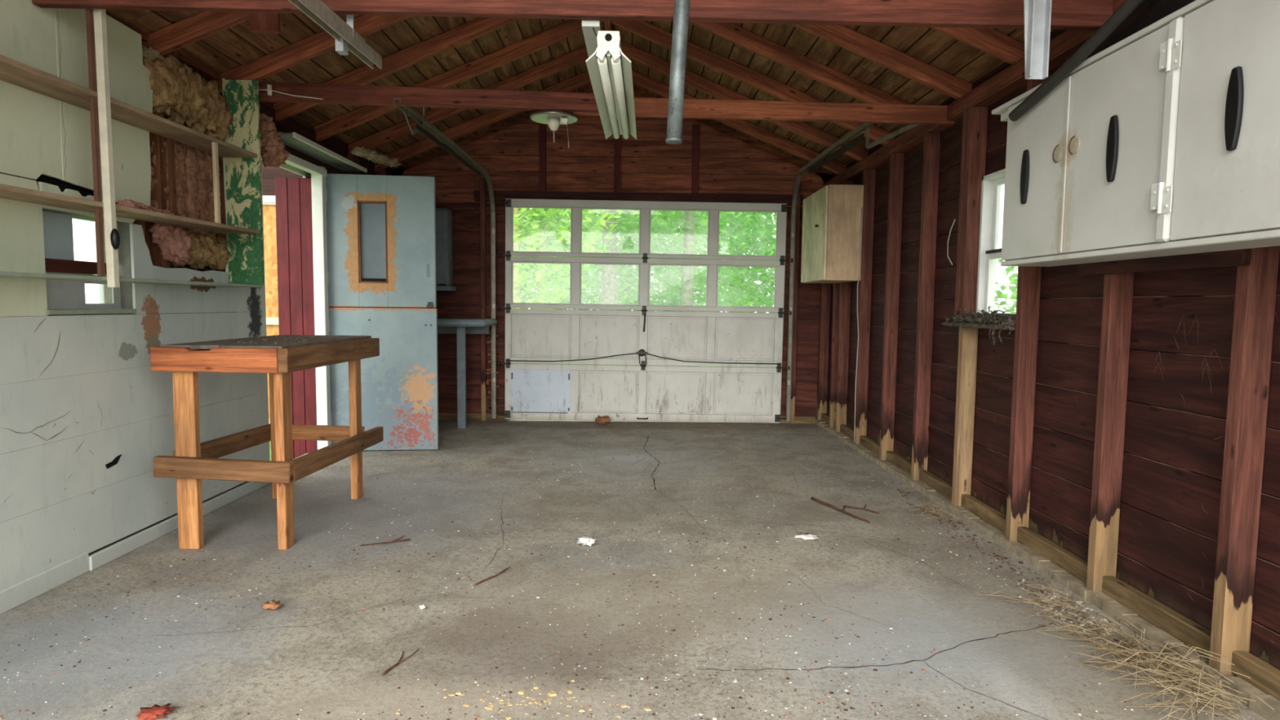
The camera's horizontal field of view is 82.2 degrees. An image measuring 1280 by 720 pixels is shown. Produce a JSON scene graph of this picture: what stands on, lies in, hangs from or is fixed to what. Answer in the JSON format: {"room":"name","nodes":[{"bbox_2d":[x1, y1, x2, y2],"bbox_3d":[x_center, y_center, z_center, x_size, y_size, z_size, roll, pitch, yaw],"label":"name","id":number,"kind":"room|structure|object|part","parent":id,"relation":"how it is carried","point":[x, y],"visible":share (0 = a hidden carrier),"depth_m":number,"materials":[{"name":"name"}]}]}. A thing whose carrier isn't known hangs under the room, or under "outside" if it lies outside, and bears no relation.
{"room":"garage","nodes":[
{"label":"garage","id":0,"kind":"room"},
{"bbox_2d":[0,0,394,591],"bbox_3d":[-2.346,-0.427,3.740,0.220,2.500,6.670,1,4,-1],"label":"wall","id":1,"kind":"structure","parent":0,"point":[85,416],"depth_m":3.05,"materials":[{"name":"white paint"}]},
{"bbox_2d":[19,208,137,316],"bbox_3d":[-2.354,-0.402,3.070,0.150,0.440,0.540,1,4,-1],"label":"window","id":2,"kind":"structure","parent":1,"relation":"in","point":[64,297],"depth_m":3.04,"materials":[{"name":"white wood"}]},
{"bbox_3d":[-2.344,-0.382,3.001,0.090,0.050,0.360,1,4,-1],"label":"rail","id":3,"kind":"part","parent":2,"relation":"part of","materials":[{"name":"red wood"}]},
{"bbox_3d":[-2.334,-0.204,3.078,0.105,0.020,0.505,1,4,-1],"label":"sill","id":4,"kind":"part","parent":2,"relation":"part of","materials":[{"name":"green paint"}]},
{"bbox_2d":[0,8,264,288],"bbox_3d":[-2.158,-0.841,2.541,0.243,1.160,3.087,1,4,-1],"label":"shelving unit","id":5,"kind":"object","parent":1,"relation":"attached to","point":[241,148],"visible":1,"depth_m":3.18,"materials":[{"name":"brown wood"}]},
{"bbox_3d":[-2.081,-0.845,2.859,0.030,1.120,0.044,1,4,-1],"label":"post","id":6,"kind":"part","parent":5,"relation":"part of","materials":[{"name":"beige paint"}]},
{"bbox_3d":[-2.183,-0.998,2.510,0.190,0.039,3.050,1,4,-1],"label":"shelf","id":7,"kind":"part","parent":5,"relation":"part of","materials":[{"name":"brown wood"}]},
{"bbox_3d":[-2.187,-0.580,2.542,0.190,0.047,3.050,1,4,-1],"label":"shelf","id":8,"kind":"part","parent":5,"relation":"part of","materials":[{"name":"brown wood"}]},
{"bbox_3d":[-2.190,-0.298,2.573,0.190,0.014,3.060,1,4,-1],"label":"shelf","id":9,"kind":"part","parent":5,"relation":"part of","materials":[{"name":"green paint"}]},
{"bbox_2d":[115,199,174,215],"bbox_3d":[-2.240,-0.677,3.332,0.100,0.074,0.355,1,4,-1],"label":"clump","id":10,"kind":"object","parent":5,"relation":"on","point":[126,202],"visible":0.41,"depth_m":3.23,"materials":[{"name":"pink fabric"}]},
{"bbox_3d":[-2.199,-0.977,4.068,0.188,1.120,0.020,1,4,-1],"label":"panel","id":11,"kind":"part","parent":5,"relation":"part of","materials":[{"name":"green paint"}]},
{"bbox_2d":[0,481,270,614],"bbox_3d":[-2.286,0.876,2.541,0.020,0.082,4.080,1,4,-1],"label":"baseboard","id":12,"kind":"structure","parent":1,"relation":"attached to","point":[19,593],"depth_m":3.05,"materials":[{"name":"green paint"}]},
{"bbox_2d":[147,222,191,266],"bbox_3d":[-2.287,-0.570,3.584,0.140,0.215,0.215,1,4,-1],"label":"clump","id":13,"kind":"object","parent":1,"relation":"attached to","point":[175,244],"visible":0.98,"depth_m":3.55,"materials":[{"name":"pink fabric"}]},
{"bbox_2d":[150,137,221,235],"bbox_3d":[-2.358,-0.892,3.800,0.125,0.493,0.580,0,4,-2],"label":"insulation batt","id":14,"kind":"object","parent":1,"relation":"attached to","point":[193,166],"visible":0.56,"depth_m":3.79,"materials":[{"name":"fabric"}]},
{"bbox_2d":[142,51,233,141],"bbox_3d":[-2.316,-1.331,3.746,0.198,0.371,0.722,1,4,-1],"label":"insulation batt","id":15,"kind":"object","parent":1,"relation":"attached to","point":[186,100],"visible":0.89,"depth_m":3.67,"materials":[{"name":"beige fabric"}]},
{"bbox_2d":[142,44,192,74],"bbox_3d":[-2.313,-1.449,3.564,0.132,0.098,0.413,1,4,-1],"label":"scrap","id":16,"kind":"object","parent":15,"relation":"on","point":[149,52],"visible":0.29,"depth_m":3.43,"materials":[{"name":"paper"}]},
{"bbox_2d":[169,228,230,271],"bbox_3d":[-2.345,-0.584,3.883,0.156,0.226,0.563,1,4,-1],"label":"insulation batt","id":17,"kind":"object","parent":1,"relation":"in","point":[210,251],"visible":0.59,"depth_m":3.91,"materials":[{"name":"beige fabric"}]},
{"bbox_3d":[-2.370,-1.527,3.627,0.110,0.030,6.610,1,4,-1],"label":"plate","id":18,"kind":"part","parent":1,"relation":"part of","materials":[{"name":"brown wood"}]},
{"bbox_2d":[259,111,289,168],"bbox_3d":[-2.166,-1.278,4.258,0.166,0.305,0.218,3,5,31],"label":"insulation","id":19,"kind":"object","parent":1,"relation":"attached to","point":[273,152],"visible":0.75,"depth_m":4.24},
{"bbox_2d":[261,153,331,460],"bbox_3d":[-2.369,-0.318,4.944,0.164,2.100,0.955,1,4,-1],"label":"trim","id":20,"kind":"structure","parent":1,"relation":"attached to","point":[318,174],"depth_m":5.34,"materials":[{"name":"white paint"}]},
{"bbox_2d":[280,132,367,173],"bbox_3d":[-2.223,-1.433,5.120,0.193,0.030,1.230,1,4,-1],"label":"ledge","id":21,"kind":"object","parent":1,"relation":"attached to","point":[294,140],"visible":0.88,"depth_m":5.03,"materials":[{"name":"white paint"}]},
{"bbox_2d":[325,173,438,450],"bbox_3d":[-1.943,-0.341,5.501,0.817,2.055,0.060,0,4,-7],"label":"door","id":22,"kind":"structure","parent":1,"relation":"in","point":[381,229],"depth_m":5.48,"materials":[{"name":"blue paint"}]},
{"bbox_3d":[-1.592,-0.671,5.500,0.020,0.100,0.004,0,4,-7],"label":"lock plate","id":23,"kind":"part","parent":22,"relation":"part of","materials":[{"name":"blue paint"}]},
{"bbox_2d":[275,177,317,459],"bbox_3d":[-2.522,-0.285,5.409,0.268,2.080,0.040,1,4,-1],"label":"board panel","id":24,"kind":"object","parent":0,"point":[293,196],"visible":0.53,"depth_m":5.37,"materials":[{"name":"paint"}]},
{"bbox_2d":[31,0,1113,175],"bbox_3d":[-0.220,-1.891,3.522,4.966,1.128,7.386,1,4,-1],"label":"ceiling","id":25,"kind":"structure","parent":0,"point":[796,77],"depth_m":4.19,"materials":[{"name":"brown wood"}]},
{"bbox_2d":[258,84,323,99],"bbox_3d":[-1.964,-1.495,4.086,0.372,0.066,0.033,0,4,-5],"label":"insulator","id":26,"kind":"object","parent":25,"relation":"attached to","point":[268,89],"visible":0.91,"depth_m":4.07,"materials":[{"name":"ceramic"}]},
{"bbox_2d":[288,0,382,69],"bbox_3d":[-1.134,-1.437,2.106,0.058,0.615,2.042,1,4,0],"label":"overhead track","id":27,"kind":"object","parent":25,"relation":"hanging from","point":[347,38],"visible":1,"depth_m":2.77,"materials":[{"name":"metal"}]},
{"bbox_2d":[350,146,400,167],"bbox_3d":[-1.988,-1.529,5.533,0.157,0.113,0.435,3,5,32],"label":"scrap","id":28,"kind":"object","parent":25,"relation":"attached to","point":[373,156],"visible":1,"depth_m":5.49,"materials":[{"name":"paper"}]},
{"bbox_2d":[529,108,577,147],"bbox_3d":[-0.498,-1.363,4.234,0.276,0.270,0.276,1,4,-1],"label":"ceiling lamp","id":29,"kind":"object","parent":25,"relation":"attached to","point":[553,117],"visible":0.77,"depth_m":4.18,"materials":[{"name":"metal"}]},
{"bbox_3d":[-0.497,-1.435,4.229,0.276,0.105,0.276,1,4,-1],"label":"reflector dish","id":30,"kind":"part","parent":29,"relation":"part of","materials":[{"name":"metal"}]},
{"bbox_2d":[560,117,568,124],"bbox_3d":[-0.432,-1.366,4.195,0.044,0.036,0.035,1,4,-1],"label":"outlet","id":31,"kind":"object","parent":29,"relation":"attached to","point":[563,120],"depth_m":4.18,"materials":[{"name":"plastic"}]},
{"bbox_2d":[585,27,636,139],"bbox_3d":[-0.100,-1.205,3.111,0.184,0.268,1.212,1,4,-1],"label":"fluorescent fixture","id":32,"kind":"object","parent":25,"relation":"hanging from","point":[610,71],"visible":1,"depth_m":2.84,"materials":[{"name":"metal"}]},
{"bbox_2d":[665,0,689,144],"bbox_3d":[0.135,-1.350,2.406,0.086,1.248,0.055,1,4,-1],"label":"pipe","id":33,"kind":"object","parent":25,"relation":"hanging from","point":[682,7],"visible":1,"depth_m":2.42,"materials":[{"name":"metal"}]},
{"bbox_2d":[1023,0,1052,79],"bbox_3d":[1.312,-1.289,2.410,0.081,0.705,0.034,1,4,-1],"label":"light fixture","id":34,"kind":"object","parent":25,"relation":"hanging from","point":[1037,13],"visible":1,"depth_m":2.43,"materials":[{"name":"silver metal"}]},
{"bbox_2d":[392,87,831,423],"bbox_3d":[-0.275,-1.053,6.993,4.420,3.300,0.130,1,4,-1],"label":"wall","id":35,"kind":"structure","parent":0,"point":[713,162],"depth_m":6.96,"materials":[{"name":"brown wood"}]},
{"bbox_2d":[393,97,496,418],"bbox_3d":[-1.384,-0.531,5.572,0.057,2.390,2.781,1,4,0],"label":"door track","id":36,"kind":"object","parent":35,"relation":"attached to","point":[473,164],"visible":0.97,"depth_m":6.34,"materials":[{"name":"metal"}]},
{"bbox_2d":[435,208,456,290],"bbox_3d":[-1.999,-1.022,6.812,0.530,0.750,0.198,1,4,-1],"label":"upper cabinet","id":37,"kind":"object","parent":35,"relation":"attached to","point":[443,215],"visible":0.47,"depth_m":6.73,"materials":[{"name":"blue paint"}]},
{"bbox_3d":[-1.830,-1.034,6.730,0.125,0.670,0.023,1,4,-1],"label":"door","id":38,"kind":"part","parent":37,"relation":"part of","materials":[{"name":"blue paint"}]},
{"bbox_3d":[-1.802,0.545,7.078,1.040,0.070,0.049,1,4,-1],"label":"sill plate","id":39,"kind":"part","parent":35,"relation":"part of","materials":[{"name":"brown wood"}]},
{"bbox_2d":[497,198,793,422],"bbox_3d":[0.044,-0.453,6.973,2.796,2.106,0.087,1,4,-1],"label":"door","id":40,"kind":"structure","parent":35,"relation":"in","point":[722,341],"depth_m":7.00,"materials":[{"name":"white paint"}]},
{"bbox_3d":[-0.951,0.296,7.034,0.576,0.416,0.039,1,4,-1],"label":"repair panel","id":41,"kind":"part","parent":40,"relation":"part of","materials":[{"name":"white paint"}]},
{"bbox_3d":[-0.632,-0.030,6.982,1.291,0.100,0.012,1,4,-1],"label":"lock rod","id":42,"kind":"part","parent":40,"relation":"part of","materials":[{"name":"black metal"}]},
{"bbox_3d":[0.018,-0.013,6.985,0.110,0.178,0.037,1,4,-1],"label":"lock handle","id":43,"kind":"part","parent":40,"relation":"part of","materials":[{"name":"metal"}]},
{"bbox_3d":[0.687,-0.015,6.996,1.311,0.103,0.012,1,4,-1],"label":"lock rod","id":44,"kind":"part","parent":40,"relation":"part of","materials":[{"name":"metal"}]},
{"bbox_3d":[1.523,0.577,7.114,0.350,0.070,0.049,1,4,-1],"label":"sill plate","id":45,"kind":"part","parent":35,"relation":"part of","materials":[{"name":"brown wood"}]},
{"bbox_2d":[0,419,1266,719],"bbox_3d":[-0.261,0.894,3.926,4.420,0.121,6.800,1,4,-1],"label":"floor","id":46,"kind":"structure","parent":0,"point":[331,654],"depth_m":2.77,"materials":[{"name":"concrete"}]},
{"bbox_2d":[134,702,180,719],"bbox_3d":[-1.314,0.958,1.999,0.107,0.019,0.074,-1,5,-20],"label":"dry leaf","id":47,"kind":"object","parent":46,"relation":"on","point":[156,711],"visible":1,"depth_m":1.99,"materials":[{"name":"plant"}]},
{"bbox_2d":[150,334,383,550],"bbox_3d":[-1.865,0.356,3.864,0.606,0.928,1.233,1,4,-1],"label":"workbench","id":48,"kind":"object","parent":46,"relation":"on","point":[192,461],"visible":0.99,"depth_m":3.32,"materials":[{"name":"brown wood"}]},
{"bbox_3d":[-2.044,0.406,3.316,0.092,0.908,0.044,1,4,-1],"label":"leg","id":49,"kind":"part","parent":48,"relation":"part of","materials":[{"name":"brown wood"}]},
{"bbox_3d":[-2.079,0.340,4.201,0.040,0.905,0.088,1,4,-1],"label":"leg","id":50,"kind":"part","parent":48,"relation":"part of","materials":[{"name":"brown wood"}]},
{"bbox_2d":[201,334,358,344],"bbox_3d":[-1.869,-0.113,3.896,0.491,0.003,0.940,1,4,-1],"label":"crumbs","id":51,"kind":"object","parent":48,"relation":"on","point":[334,335],"visible":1,"depth_m":3.75,"materials":[{"name":"green plant"}]},
{"bbox_3d":[-1.622,0.409,3.341,0.040,0.908,0.086,1,4,-1],"label":"leg","id":52,"kind":"part","parent":48,"relation":"part of","materials":[{"name":"brown wood"}]},
{"bbox_3d":[-1.631,0.345,4.206,0.040,0.905,0.088,1,4,-1],"label":"leg","id":53,"kind":"part","parent":48,"relation":"part of","materials":[{"name":"brown wood"}]},
{"bbox_2d":[262,599,282,609],"bbox_3d":[-1.349,0.899,2.686,0.072,0.031,0.059,1,4,-1],"label":"dry leaf","id":54,"kind":"object","parent":46,"relation":"on","point":[273,605],"visible":1,"depth_m":2.68,"materials":[{"name":"orange plant"}]},
{"bbox_2d":[360,535,410,546],"bbox_3d":[-1.192,0.855,3.437,0.216,0.010,0.067,-3,6,-40],"label":"twig","id":55,"kind":"object","parent":46,"relation":"on","point":[405,540],"visible":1,"depth_m":3.44,"materials":[{"name":"brown wood"}]},
{"bbox_2d":[381,648,418,675],"bbox_3d":[-0.757,0.946,2.301,0.048,0.009,0.171,2,4,12],"label":"twig","id":56,"kind":"object","parent":46,"relation":"on","point":[399,661],"visible":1,"depth_m":2.29,"materials":[{"name":"wood"}]},
{"bbox_2d":[419,604,426,609],"bbox_3d":[-0.804,0.911,2.705,0.026,0.017,0.021,2,4,15],"label":"pebble","id":57,"kind":"object","parent":46,"relation":"on","point":[422,606],"visible":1,"depth_m":2.70,"materials":[{"name":"stone"}]},
{"bbox_2d":[437,317,497,428],"bbox_3d":[-1.806,0.117,6.665,0.915,0.985,0.590,1,4,-1],"label":"side table","id":58,"kind":"object","parent":46,"relation":"on","point":[460,326],"visible":0.51,"depth_m":6.57,"materials":[{"name":"blue paint"}]},
{"bbox_3d":[-1.603,0.155,6.587,0.072,0.925,0.045,1,4,-1],"label":"leg","id":59,"kind":"part","parent":58,"relation":"part of","materials":[{"name":"blue paint"}]},
{"bbox_3d":[-1.842,-0.293,6.910,0.840,0.084,0.040,1,4,-1],"label":"rail","id":60,"kind":"part","parent":58,"relation":"part of","materials":[{"name":"blue paint"}]},
{"bbox_2d":[474,567,508,586],"bbox_3d":[-0.606,0.892,3.026,0.016,0.009,0.214,3,5,28],"label":"twig","id":61,"kind":"object","parent":46,"relation":"on","point":[504,570],"visible":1,"depth_m":3.00,"materials":[{"name":"wood"}]},
{"bbox_2d":[395,666,666,719],"bbox_3d":[-0.295,0.967,2.121,0.757,0.006,0.321,1,4,-1],"label":"leaf litter","id":62,"kind":"object","parent":46,"relation":"on","point":[552,693],"visible":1,"depth_m":2.09,"materials":[{"name":"beige plant"}]},
{"bbox_2d":[576,536,596,546],"bbox_3d":[-0.251,0.848,3.445,0.095,0.043,0.074,-1,4,-15],"label":"paper scrap","id":63,"kind":"object","parent":46,"relation":"on","point":[589,540],"visible":1,"depth_m":3.42,"materials":[{"name":"white paper"}]},
{"bbox_2d":[595,415,611,423],"bbox_3d":[-0.346,0.565,6.917,0.156,0.081,0.130,1,4,-1],"label":"dry leaf","id":64,"kind":"object","parent":46,"relation":"on","point":[603,420],"visible":1,"depth_m":6.90,"materials":[{"name":"brown plant"}]},
{"bbox_2d":[0,423,1226,719],"bbox_3d":[-0.255,0.795,4.417,3.803,0.003,4.901,1,4,-1],"label":"dark grit","id":65,"kind":"object","parent":46,"relation":"on","point":[769,619],"visible":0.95,"depth_m":2.60,"materials":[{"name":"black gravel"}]},
{"bbox_2d":[498,422,804,428],"bbox_3d":[-0.134,0.610,6.865,3.565,0.006,0.206,1,4,-1],"label":"litter","id":66,"kind":"object","parent":46,"relation":"on","point":[514,423],"visible":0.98,"depth_m":6.89,"materials":[{"name":"brown plant"}]},
{"bbox_2d":[792,532,819,539],"bbox_3d":[0.810,0.861,3.585,0.130,0.019,0.100,1,4,-1],"label":"paper scrap","id":67,"kind":"object","parent":46,"relation":"on","point":[803,535],"visible":1,"depth_m":3.57,"materials":[{"name":"white paper"}]},
{"bbox_2d":[810,497,871,523],"bbox_3d":[1.129,0.828,4.070,0.081,0.016,0.506,-1,5,-22],"label":"twig","id":68,"kind":"object","parent":46,"relation":"on","point":[811,498],"visible":1,"depth_m":4.07,"materials":[{"name":"brown wood"}]},
{"bbox_2d":[843,504,879,513],"bbox_3d":[1.226,0.830,4.082,0.145,0.011,0.174,0,4,-9],"label":"twig","id":69,"kind":"object","parent":46,"relation":"on","point":[846,506],"visible":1,"depth_m":4.09,"materials":[{"name":"wood"}]},
{"bbox_2d":[895,497,959,528],"bbox_3d":[1.565,0.807,4.010,0.242,0.074,0.549,1,4,-1],"label":"straw","id":70,"kind":"object","parent":46,"relation":"on","point":[939,512],"visible":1,"depth_m":4.00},
{"bbox_2d":[857,466,1200,701],"bbox_3d":[1.594,0.863,3.756,0.221,0.006,3.268,1,4,-1],"label":"litter","id":71,"kind":"object","parent":46,"relation":"on","point":[973,540],"visible":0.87,"depth_m":3.50,"materials":[{"name":"brown plant"}]},
{"bbox_2d":[977,575,1123,629],"bbox_3d":[1.505,0.907,2.789,0.408,0.059,0.483,1,4,-1],"label":"straw","id":72,"kind":"object","parent":46,"relation":"on","point":[1036,602],"visible":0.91,"depth_m":2.78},
{"bbox_2d":[1004,572,1131,644],"bbox_3d":[1.593,0.935,2.801,0.246,0.005,0.695,1,4,-1],"label":"litter","id":73,"kind":"object","parent":46,"relation":"on","point":[1054,596],"visible":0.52,"depth_m":2.75,"materials":[{"name":"brown plant"}]},
{"bbox_2d":[1022,596,1231,719],"bbox_3d":[1.534,0.923,2.380,0.364,0.089,0.935,1,4,-1],"label":"straw","id":74,"kind":"object","parent":46,"relation":"on","point":[1100,642],"visible":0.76,"depth_m":2.42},
{"bbox_2d":[1060,631,1274,719],"bbox_3d":[1.536,0.912,2.146,0.375,0.145,0.605,1,4,-1],"label":"straw","id":75,"kind":"object","parent":46,"relation":"on","point":[1185,680],"visible":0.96,"depth_m":2.15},
{"bbox_2d":[815,0,1279,719],"bbox_3d":[1.811,-0.384,3.744,0.165,2.500,6.833,1,4,-1],"label":"wall","id":76,"kind":"structure","parent":0,"point":[1122,441],"depth_m":3.05,"materials":[{"name":"brown wood"}]},
{"bbox_2d":[800,184,863,283],"bbox_3d":[1.573,-1.022,6.116,0.317,0.740,0.800,1,4,-1],"label":"upper cabinet","id":77,"kind":"object","parent":76,"relation":"attached to","point":[832,215],"visible":1,"depth_m":5.74,"materials":[{"name":"wood"}]},
{"bbox_3d":[1.450,-1.024,6.119,0.017,0.730,0.783,1,4,-1],"label":"door","id":78,"kind":"part","parent":77,"relation":"part of","materials":[{"name":"beige wood"}]},
{"bbox_2d":[853,207,862,442],"bbox_3d":[1.706,-0.266,5.751,0.027,1.840,0.013,1,4,-1],"label":"cable","id":79,"kind":"object","parent":77,"relation":"hanging from","point":[861,207],"visible":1,"depth_m":5.75,"materials":[{"name":"plastic"}]},
{"bbox_2d":[785,123,920,421],"bbox_3d":[1.456,-0.481,5.788,0.272,2.318,2.404,0,4,-7],"label":"door track","id":80,"kind":"object","parent":76,"relation":"attached to","point":[860,139],"visible":0.97,"depth_m":6.39,"materials":[{"name":"metal"}]},
{"bbox_2d":[946,219,955,265],"bbox_3d":[1.741,-0.658,4.105,0.009,0.253,0.056,-1,5,-19],"label":"wire loop","id":81,"kind":"object","parent":76,"relation":"attached to","point":[954,220],"visible":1,"depth_m":4.12,"materials":[{"name":"grey metal"}]},
{"bbox_3d":[1.809,-1.375,3.680,0.090,0.085,6.610,1,4,-1],"label":"plate","id":82,"kind":"part","parent":76,"relation":"part of","materials":[{"name":"brown wood"}]},
{"bbox_2d":[943,168,1016,329],"bbox_3d":[1.820,-0.567,3.781,0.190,0.802,0.690,1,4,-1],"label":"window","id":83,"kind":"structure","parent":76,"relation":"in","point":[988,251],"depth_m":3.91,"materials":[{"name":"white paint"}]},
{"bbox_2d":[941,305,1016,345],"bbox_3d":[1.778,-0.186,3.798,0.177,0.194,0.682,1,4,-1],"label":"nest","id":84,"kind":"object","parent":83,"relation":"on","point":[993,318],"visible":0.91,"depth_m":3.69,"materials":[{"name":"plant"}]},
{"bbox_3d":[1.783,-0.187,3.810,0.125,0.040,0.690,1,4,-1],"label":"sill","id":85,"kind":"part","parent":83,"relation":"part of","materials":[{"name":"wood"}]},
{"bbox_3d":[1.871,-0.575,3.694,0.090,0.770,0.515,1,4,-1],"label":"frame","id":86,"kind":"part","parent":83,"relation":"part of","materials":[{"name":"white paint"}]},
{"bbox_3d":[1.865,-0.559,3.695,0.029,0.015,0.455,1,4,-1],"label":"meeting rail","id":87,"kind":"part","parent":83,"relation":"part of","materials":[{"name":"metal"}]},
{"bbox_3d":[1.897,-0.734,3.682,0.022,0.408,0.471,1,4,-1],"label":"sash","id":88,"kind":"part","parent":83,"relation":"part of","materials":[{"name":"white paint"}]},
{"bbox_3d":[1.867,-0.378,3.708,0.022,0.345,0.471,1,4,-1],"label":"sash","id":89,"kind":"part","parent":83,"relation":"part of","materials":[{"name":"white paint"}]},
{"bbox_3d":[1.798,0.791,3.844,0.043,0.070,6.610,1,4,-1],"label":"sill plate","id":90,"kind":"part","parent":76,"relation":"part of","materials":[{"name":"brown wood"}]},
{"bbox_2d":[991,0,1279,266],"bbox_3d":[1.629,-0.662,2.138,0.236,0.676,2.130,1,4,-1],"label":"upper cabinet","id":91,"kind":"object","parent":76,"relation":"attached to","point":[1164,140],"visible":0.99,"depth_m":2.17,"materials":[{"name":"white paint"}]},
{"bbox_3d":[1.519,-0.722,2.894,0.014,0.210,0.048,1,4,-1],"label":"handle","id":92,"kind":"part","parent":91,"relation":"part of","materials":[{"name":"black plastic"}]},
{"bbox_3d":[1.534,-0.716,2.851,0.015,0.629,0.434,1,4,-1],"label":"door","id":93,"kind":"part","parent":91,"relation":"part of","materials":[{"name":"white paint"}]},
{"bbox_2d":[1008,0,1144,121],"bbox_3d":[1.567,-1.068,2.031,0.102,0.366,1.793,0,4,-7],"label":"hose","id":94,"kind":"object","parent":91,"relation":"on","point":[1127,7],"visible":1,"depth_m":2.50,"materials":[{"name":"rubber"}]},
{"bbox_3d":[1.524,-0.681,2.366,0.014,0.210,0.048,1,4,-1],"label":"handle","id":95,"kind":"part","parent":91,"relation":"part of","materials":[{"name":"black plastic"}]},
{"bbox_3d":[1.538,-0.681,2.387,0.015,0.629,0.480,1,4,-1],"label":"door","id":96,"kind":"part","parent":91,"relation":"part of","materials":[{"name":"white paint"}]},
{"bbox_2d":[1083,0,1195,61],"bbox_3d":[1.674,-1.112,1.919,0.168,0.253,1.720,1,4,-1],"label":"sheeting","id":97,"kind":"object","parent":91,"relation":"on","point":[1149,11],"visible":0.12,"depth_m":2.33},
{"bbox_3d":[1.544,-0.641,1.857,0.015,0.629,0.479,1,4,-1],"label":"door","id":98,"kind":"part","parent":91,"relation":"part of","materials":[{"name":"white paint"}]},
{"bbox_3d":[1.529,-0.646,1.887,0.014,0.210,0.048,1,4,-1],"label":"handle","id":99,"kind":"part","parent":91,"relation":"part of","materials":[{"name":"black plastic"}]},
{"label":"outside","id":100,"kind":"structure","parent":0,"visible":0},
{"bbox_2d":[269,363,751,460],"bbox_3d":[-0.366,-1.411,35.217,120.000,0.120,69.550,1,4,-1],"label":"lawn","id":101,"kind":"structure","parent":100,"point":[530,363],"depth_m":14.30,"materials":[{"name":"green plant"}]},
{"bbox_2d":[261,160,302,423],"bbox_3d":[-3.259,-0.786,6.106,1.400,2.960,0.080,1,4,-1],"label":"board","id":102,"kind":"object","parent":101,"relation":"on","point":[268,174],"visible":0.02,"depth_m":6.12,"materials":[{"name":"brown wood"}]},
{"bbox_3d":[-3.433,-1.328,6.052,1.040,0.055,0.059,1,4,-1],"label":"rail","id":103,"kind":"part","parent":102,"relation":"part of","materials":[{"name":"white paint"}]},
{"bbox_2d":[518,213,559,302],"bbox_3d":[-4.364,-1.956,15.874,5.322,3.800,3.328,1,4,-1],"label":"bush","id":104,"kind":"object","parent":101,"relation":"on","point":[526,269],"visible":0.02,"depth_m":15.77,"materials":[{"name":"green plant"}]},
{"bbox_2d":[518,208,582,364],"bbox_3d":[-1.865,-2.925,13.982,2.440,6.068,2.461,1,4,-1],"label":"tree","id":105,"kind":"object","parent":101,"relation":"on","point":[533,218],"visible":0.02,"depth_m":14.00,"materials":[{"name":"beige plant"}]},
{"bbox_2d":[519,208,600,309],"bbox_3d":[-4.453,-5.795,26.609,6.600,9.891,5.315,1,4,-1],"label":"tree","id":106,"kind":"object","parent":101,"relation":"on","point":[536,273],"visible":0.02,"depth_m":26.12,"materials":[{"name":"green plant"}]},
{"bbox_2d":[511,208,623,309],"bbox_3d":[-2.233,-2.885,13.263,4.137,6.090,3.318,1,4,-1],"label":"tree","id":107,"kind":"object","parent":101,"relation":"on","point":[518,278],"visible":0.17,"depth_m":13.09,"materials":[{"name":"green plant"}]},
{"bbox_2d":[524,208,687,310],"bbox_3d":[-0.692,-3.713,16.797,4.903,7.246,4.119,1,4,-1],"label":"tree","id":108,"kind":"object","parent":101,"relation":"on","point":[609,272],"visible":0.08,"depth_m":16.73,"materials":[{"name":"green plant"}]},
{"bbox_2d":[546,208,707,311],"bbox_3d":[-0.560,-5.791,27.612,6.557,9.797,5.086,1,4,3],"label":"tree","id":109,"kind":"object","parent":101,"relation":"on","point":[623,285],"visible":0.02,"depth_m":26.96,"materials":[{"name":"green plant"}]},
{"bbox_2d":[545,231,757,316],"bbox_3d":[0.242,-1.783,18.895,5.624,3.093,3.304,1,4,-1],"label":"bush","id":110,"kind":"object","parent":101,"relation":"on","point":[659,270],"visible":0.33,"depth_m":18.39,"materials":[{"name":"green plant"}]},
{"bbox_2d":[600,209,773,311],"bbox_3d":[1.204,-3.985,17.780,5.232,7.674,4.120,1,4,-1],"label":"tree","id":111,"kind":"object","parent":101,"relation":"on","point":[688,231],"visible":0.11,"depth_m":17.75,"materials":[{"name":"green plant"}]},
{"bbox_2d":[653,211,776,312],"bbox_3d":[3.602,-5.730,26.648,6.841,9.899,5.369,1,4,-1],"label":"tree","id":112,"kind":"object","parent":101,"relation":"on","point":[699,247],"visible":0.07,"depth_m":25.93,"materials":[{"name":"green plant"}]},
{"bbox_2d":[695,211,776,312],"bbox_3d":[3.509,-3.022,14.867,4.841,6.242,4.108,0,4,-4],"label":"tree","id":113,"kind":"object","parent":101,"relation":"on","point":[767,227],"visible":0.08,"depth_m":14.71,"materials":[{"name":"green plant"}]},
{"bbox_2d":[994,282,1002,313],"bbox_3d":[4.278,-1.155,12.580,3.625,2.880,2.682,1,4,-1],"label":"bush","id":114,"kind":"object","parent":101,"relation":"on","point":[995,299],"visible":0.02,"depth_m":12.16,"materials":[{"name":"green plant"}]},
{"bbox_2d":[994,248,1017,313],"bbox_3d":[5.931,-0.924,8.597,3.246,3.057,3.247,0,4,-7],"label":"bush","id":115,"kind":"object","parent":101,"relation":"on","point":[999,295],"visible":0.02,"depth_m":9.37,"materials":[{"name":"green plant"}]}
]}

